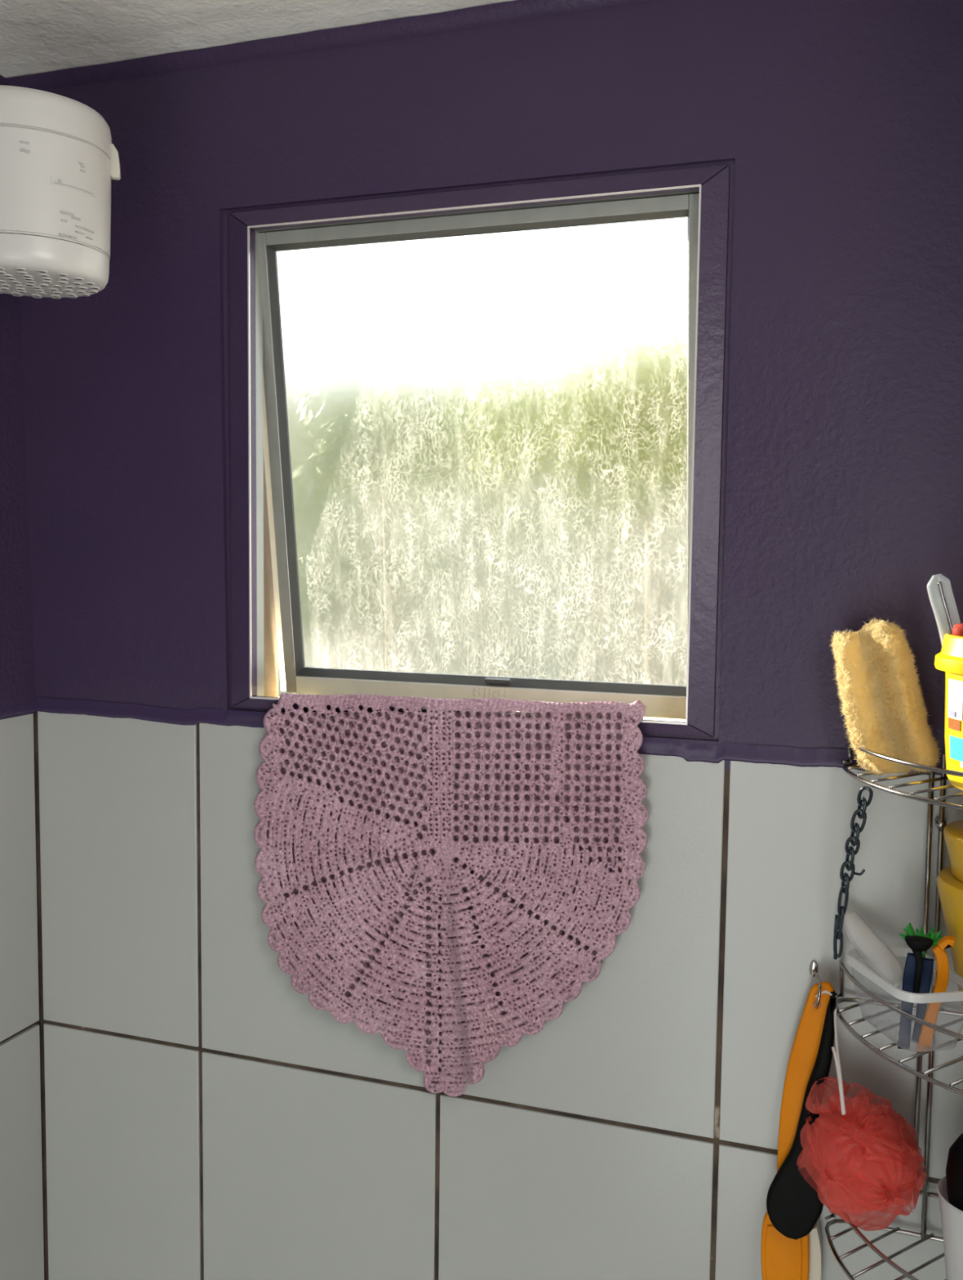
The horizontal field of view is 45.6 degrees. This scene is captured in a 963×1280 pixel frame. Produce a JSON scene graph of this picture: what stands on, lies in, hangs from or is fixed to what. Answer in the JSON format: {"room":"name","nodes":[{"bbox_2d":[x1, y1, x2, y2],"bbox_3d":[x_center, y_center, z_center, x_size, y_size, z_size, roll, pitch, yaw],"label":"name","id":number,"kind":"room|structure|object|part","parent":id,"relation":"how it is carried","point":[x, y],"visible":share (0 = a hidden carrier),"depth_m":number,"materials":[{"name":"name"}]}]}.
{"room":"bathroom","nodes":[
{"label":"bathroom","id":0,"kind":"room"},
{"bbox_2d":[0,74,44,1279],"bbox_3d":[-0.968,0.538,0.683,0.122,2.595,2.100,2,5,19],"label":"wall","id":1,"kind":"structure","parent":0,"point":[21,1201],"depth_m":1.50,"materials":[{"name":"purple paint"}]},
{"bbox_2d":[0,84,120,298],"bbox_3d":[-0.539,-0.474,1.210,0.313,0.203,0.168,2,5,19],"label":"shower head","id":2,"kind":"object","parent":1,"relation":"attached to","point":[59,158],"visible":1,"depth_m":1.13},
{"bbox_3d":[-0.471,-0.386,1.193,0.160,0.032,0.160,2,5,19],"label":"spray plate","id":3,"kind":"part","parent":2,"relation":"part of","materials":[{"name":"grey plastic"}]},
{"bbox_3d":[-0.470,-0.526,1.182,0.168,0.048,0.168,2,5,19],"label":"lid","id":4,"kind":"part","parent":2,"relation":"part of","materials":[{"name":"grey plastic"}]},
{"bbox_3d":[-0.406,-0.451,1.140,0.006,0.005,0.044,4,6,36],"label":"selector lever","id":5,"kind":"part","parent":2,"relation":"part of","materials":[{"name":"grey plastic"}]},
{"bbox_2d":[0,0,355,59],"bbox_3d":[-0.324,-0.676,0.313,1.490,0.101,2.200,2,5,19],"label":"ceiling","id":6,"kind":"structure","parent":0,"point":[26,26],"depth_m":1.30,"materials":[{"name":"paint"}]},
{"bbox_2d":[19,0,962,1279],"bbox_3d":[0.006,0.493,1.399,1.490,2.595,0.103,2,5,19],"label":"wall","id":7,"kind":"structure","parent":0,"point":[202,1119],"depth_m":1.30,"materials":[{"name":"purple paint"}]},
{"bbox_2d":[0,0,515,78],"bbox_3d":[-0.016,-0.696,1.237,1.270,0.007,0.063,2,5,19],"label":"trim","id":8,"kind":"structure","parent":7,"relation":"attached to","point":[355,12],"depth_m":1.33,"materials":[{"name":"paint"}]},
{"bbox_2d":[4,0,655,90],"bbox_3d":[-0.008,-0.685,1.261,1.270,0.018,0.014,2,5,19],"label":"trim","id":9,"kind":"structure","parent":7,"relation":"attached to","point":[517,10],"depth_m":1.32,"materials":[{"name":"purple paint"}]},
{"bbox_2d":[222,159,735,740],"bbox_3d":[0.000,-0.204,1.385,0.635,0.654,0.176,2,5,19],"label":"window","id":10,"kind":"structure","parent":7,"relation":"in","point":[476,436],"depth_m":1.36,"materials":[{"name":"clear glass"}]},
{"bbox_3d":[-0.294,-0.216,1.403,0.032,0.599,0.016,2,5,19],"label":"casing","id":11,"kind":"part","parent":10,"relation":"part of","materials":[{"name":"purple paint"}]},
{"bbox_2d":[253,693,648,1097],"bbox_3d":[-0.050,0.298,1.339,0.489,0.483,0.120,2,5,19],"label":"cloth","id":12,"kind":"object","parent":10,"relation":"hanging from","point":[443,882],"visible":1,"depth_m":1.33,"materials":[{"name":"fabric"}]},
{"bbox_3d":[-0.030,0.087,1.334,0.594,0.014,0.016,2,5,19],"label":"casing","id":13,"kind":"part","parent":10,"relation":"part of","materials":[{"name":"purple paint"}]},
{"bbox_3d":[-0.017,-0.479,1.314,0.510,0.018,0.023,2,5,19],"label":"rail","id":14,"kind":"part","parent":10,"relation":"part of","materials":[{"name":"metal"}]},
{"bbox_3d":[-0.024,-0.494,1.288,0.594,0.022,0.016,2,5,19],"label":"casing","id":15,"kind":"part","parent":10,"relation":"part of","materials":[{"name":"purple paint"}]},
{"bbox_3d":[-0.006,-0.210,1.373,0.508,0.526,0.077,2,5,19],"label":"pane","id":16,"kind":"part","parent":10,"relation":"part of","materials":[{"name":"clear glass"}]},
{"bbox_3d":[0.009,0.068,1.427,0.525,0.030,0.026,2,5,19],"label":"rail","id":17,"kind":"part","parent":10,"relation":"part of","materials":[{"name":"metal"}]},
{"bbox_3d":[0.001,0.106,1.427,0.607,0.031,0.139,2,5,19],"label":"sill","id":18,"kind":"part","parent":10,"relation":"part of","materials":[{"name":"paint"}]},
{"bbox_3d":[0.241,-0.195,1.218,0.028,0.599,0.016,2,5,19],"label":"casing","id":19,"kind":"part","parent":10,"relation":"part of","materials":[{"name":"purple paint"}]},
{"bbox_2d":[760,981,837,1279],"bbox_3d":[0.335,0.537,1.213,0.068,0.371,0.033,2,5,19],"label":"bath brush","id":20,"kind":"object","parent":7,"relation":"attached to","point":[783,1257],"visible":0.72,"depth_m":1.20,"materials":[{"name":"orange plastic"}]},
{"bbox_3d":[0.319,0.665,1.212,0.038,0.102,0.003,2,5,19],"label":"plate","id":21,"kind":"part","parent":20,"relation":"part of","materials":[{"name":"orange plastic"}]},
{"bbox_2d":[809,960,822,1009],"bbox_3d":[0.347,0.360,1.189,0.009,0.036,0.056,2,5,12],"label":"wall hook","id":22,"kind":"object","parent":7,"relation":"attached to","point":[814,966],"visible":1,"depth_m":1.20,"materials":[{"name":"silver metal"}]},
{"bbox_2d":[766,991,837,1239],"bbox_3d":[0.330,0.489,1.184,0.063,0.269,0.017,2,5,19],"label":"brush","id":23,"kind":"object","parent":22,"relation":"hanging from","point":[794,1206],"visible":0.88,"depth_m":1.18,"materials":[{"name":"black plastic"}]},
{"bbox_3d":[0.352,0.348,1.214,0.009,0.017,0.003,2,5,19],"label":"hook plate","id":24,"kind":"part","parent":22,"relation":"part of","materials":[{"name":"silver metal"}]},
{"bbox_2d":[825,738,962,1279],"bbox_3d":[0.437,0.368,1.069,0.215,0.521,0.221,2,5,19],"label":"rack","id":25,"kind":"object","parent":7,"relation":"attached to","point":[940,821],"visible":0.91,"depth_m":1.15,"materials":[{"name":"silver metal"}]},
{"bbox_2d":[833,786,873,959],"bbox_3d":[0.365,0.233,1.129,0.021,0.196,0.087,1,5,4],"label":"chain","id":26,"kind":"object","parent":25,"relation":"hanging from","point":[842,910],"visible":1,"depth_m":1.12,"materials":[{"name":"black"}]},
{"bbox_2d":[799,991,929,1231],"bbox_3d":[0.382,0.470,1.138,0.126,0.216,0.109,1,5,8],"label":"bath pouf","id":27,"kind":"object","parent":25,"relation":"hanging from","point":[864,1153],"visible":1,"depth_m":1.12,"materials":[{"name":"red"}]},
{"bbox_3d":[0.347,0.429,1.115,0.003,0.053,0.037,0,5,-2],"label":"cord","id":28,"kind":"part","parent":27,"relation":"part of","materials":[{"name":"grey plastic"}]},
{"bbox_3d":[0.353,0.407,1.135,0.006,0.091,0.082,1,5,9],"label":"cord","id":29,"kind":"part","parent":27,"relation":"part of","materials":[{"name":"grey plastic"}]},
{"bbox_3d":[0.411,0.601,1.073,0.064,0.048,0.293,-2,5,-26],"label":"guard rail","id":30,"kind":"part","parent":25,"relation":"part of","materials":[{"name":"silver metal"}]},
{"bbox_2d":[830,617,942,776],"bbox_3d":[0.391,0.056,1.111,0.108,0.159,0.061,3,5,24],"label":"sponge","id":31,"kind":"object","parent":25,"relation":"on","point":[882,698],"visible":0.96,"depth_m":1.10,"materials":[{"name":"yellow fabric"}]},
{"bbox_3d":[0.413,0.361,1.054,0.064,0.047,0.293,-2,5,-26],"label":"guard rail","id":32,"kind":"part","parent":25,"relation":"part of","materials":[{"name":"silver metal"}]},
{"bbox_2d":[846,946,962,1049],"bbox_3d":[0.409,0.346,1.099,0.081,0.062,0.121,0,5,-11],"label":"tub","id":33,"kind":"object","parent":25,"relation":"on","point":[852,955],"visible":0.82,"depth_m":1.07,"materials":[{"name":"white plastic"}]},
{"bbox_2d":[843,910,903,988],"bbox_3d":[0.390,0.306,1.134,0.024,0.048,0.096,-1,5,-18],"label":"lid","id":34,"kind":"object","parent":33,"relation":"in","point":[861,935],"visible":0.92,"depth_m":1.14,"materials":[{"name":"white plastic"}]},
{"bbox_2d":[897,935,933,1049],"bbox_3d":[0.401,0.328,1.057,0.027,0.110,0.022,2,5,19],"label":"razor","id":35,"kind":"object","parent":33,"relation":"in","point":[913,972],"visible":0.87,"depth_m":1.06,"materials":[{"name":"blue plastic"}]},
{"bbox_3d":[0.397,0.337,1.067,0.014,0.092,0.007,2,5,19],"label":"razor handle","id":36,"kind":"part","parent":35,"relation":"part of","materials":[{"name":"blue plastic"}]},
{"bbox_3d":[0.399,0.305,1.057,0.015,0.061,0.004,2,5,19],"label":"stem","id":37,"kind":"part","parent":35,"relation":"part of","materials":[{"name":"black plastic"}]},
{"bbox_2d":[899,923,944,958],"bbox_3d":[0.417,0.311,1.079,0.045,0.084,0.031,1,5,3],"label":"brush","id":38,"kind":"object","parent":33,"relation":"in","point":[909,931],"visible":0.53,"depth_m":1.08,"materials":[{"name":"green plastic"}]},
{"bbox_2d":[911,957,933,1043],"bbox_3d":[0.416,0.340,1.081,0.016,0.082,0.006,2,5,19],"label":"razor","id":39,"kind":"object","parent":33,"relation":"in","point":[928,963],"visible":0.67,"depth_m":1.08,"materials":[{"name":"blue plastic"}]},
{"bbox_2d":[915,935,955,1053],"bbox_3d":[0.423,0.331,1.068,0.029,0.113,0.012,2,5,19],"label":"razor","id":40,"kind":"object","parent":33,"relation":"in","point":[925,1041],"visible":0.91,"depth_m":1.06,"materials":[{"name":"plastic"}]},
{"bbox_3d":[0.416,0.124,1.035,0.064,0.029,0.293,-2,5,-26],"label":"guard rail","id":41,"kind":"part","parent":25,"relation":"part of","materials":[{"name":"silver metal"}]},
{"bbox_3d":[0.450,0.343,1.167,0.005,0.460,0.005,2,5,19],"label":"post","id":42,"kind":"part","parent":25,"relation":"part of","materials":[{"name":"silver metal"}]},
{"bbox_3d":[0.460,0.366,1.165,0.005,0.506,0.005,2,5,19],"label":"post","id":43,"kind":"part","parent":25,"relation":"part of","materials":[{"name":"silver metal"}]},
{"bbox_2d":[927,573,962,791],"bbox_3d":[0.474,0.039,1.024,0.150,0.194,0.140,2,5,19],"label":"tub","id":44,"kind":"object","parent":25,"relation":"on","point":[950,660],"depth_m":1.03,"materials":[{"name":"yellow plastic"}]},
{"bbox_3d":[0.430,-0.006,1.052,0.042,0.108,0.016,5,6,43],"label":"comb handle","id":45,"kind":"part","parent":44,"relation":"part of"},
{"bbox_3d":[0.442,0.015,1.043,0.026,0.061,0.026,2,5,19],"label":"red cap","id":46,"kind":"part","parent":44,"relation":"part of","materials":[{"name":"red plastic"}]},
{"bbox_2d":[936,819,962,1012],"bbox_3d":[0.498,0.281,1.081,0.132,0.200,0.132,2,5,19],"label":"bottle","id":47,"kind":"object","parent":25,"relation":"on","point":[949,880],"visible":0.98,"depth_m":1.07,"materials":[{"name":"yellow plastic"}]},
{"bbox_2d":[937,1176,962,1279],"bbox_3d":[0.476,0.574,1.089,0.085,0.096,0.085,2,5,19],"label":"cup","id":48,"kind":"object","parent":25,"relation":"on","point":[952,1218],"visible":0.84,"depth_m":1.08,"materials":[{"name":"white plastic"}]},
{"bbox_2d":[946,1133,962,1211],"bbox_3d":[0.476,0.540,1.086,0.070,0.148,0.070,2,5,19],"label":"bottle","id":49,"kind":"object","parent":48,"relation":"in","point":[954,1168],"visible":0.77,"depth_m":1.08,"materials":[{"name":"black plastic"}]},
{"bbox_3d":[1.012,1.384,8.604,16.000,0.100,13.800,2,5,19],"label":"ground","id":50,"kind":"structure","parent":0,"visible":0},
{"bbox_2d":[278,660,297,697],"bbox_3d":[0.748,-0.689,10.663,14.000,3.700,0.200,2,5,19],"label":"wall","id":51,"kind":"structure","parent":50,"relation":"on","point":[280,692],"depth_m":11.62,"materials":[{"name":"beige paint"}]}
]}

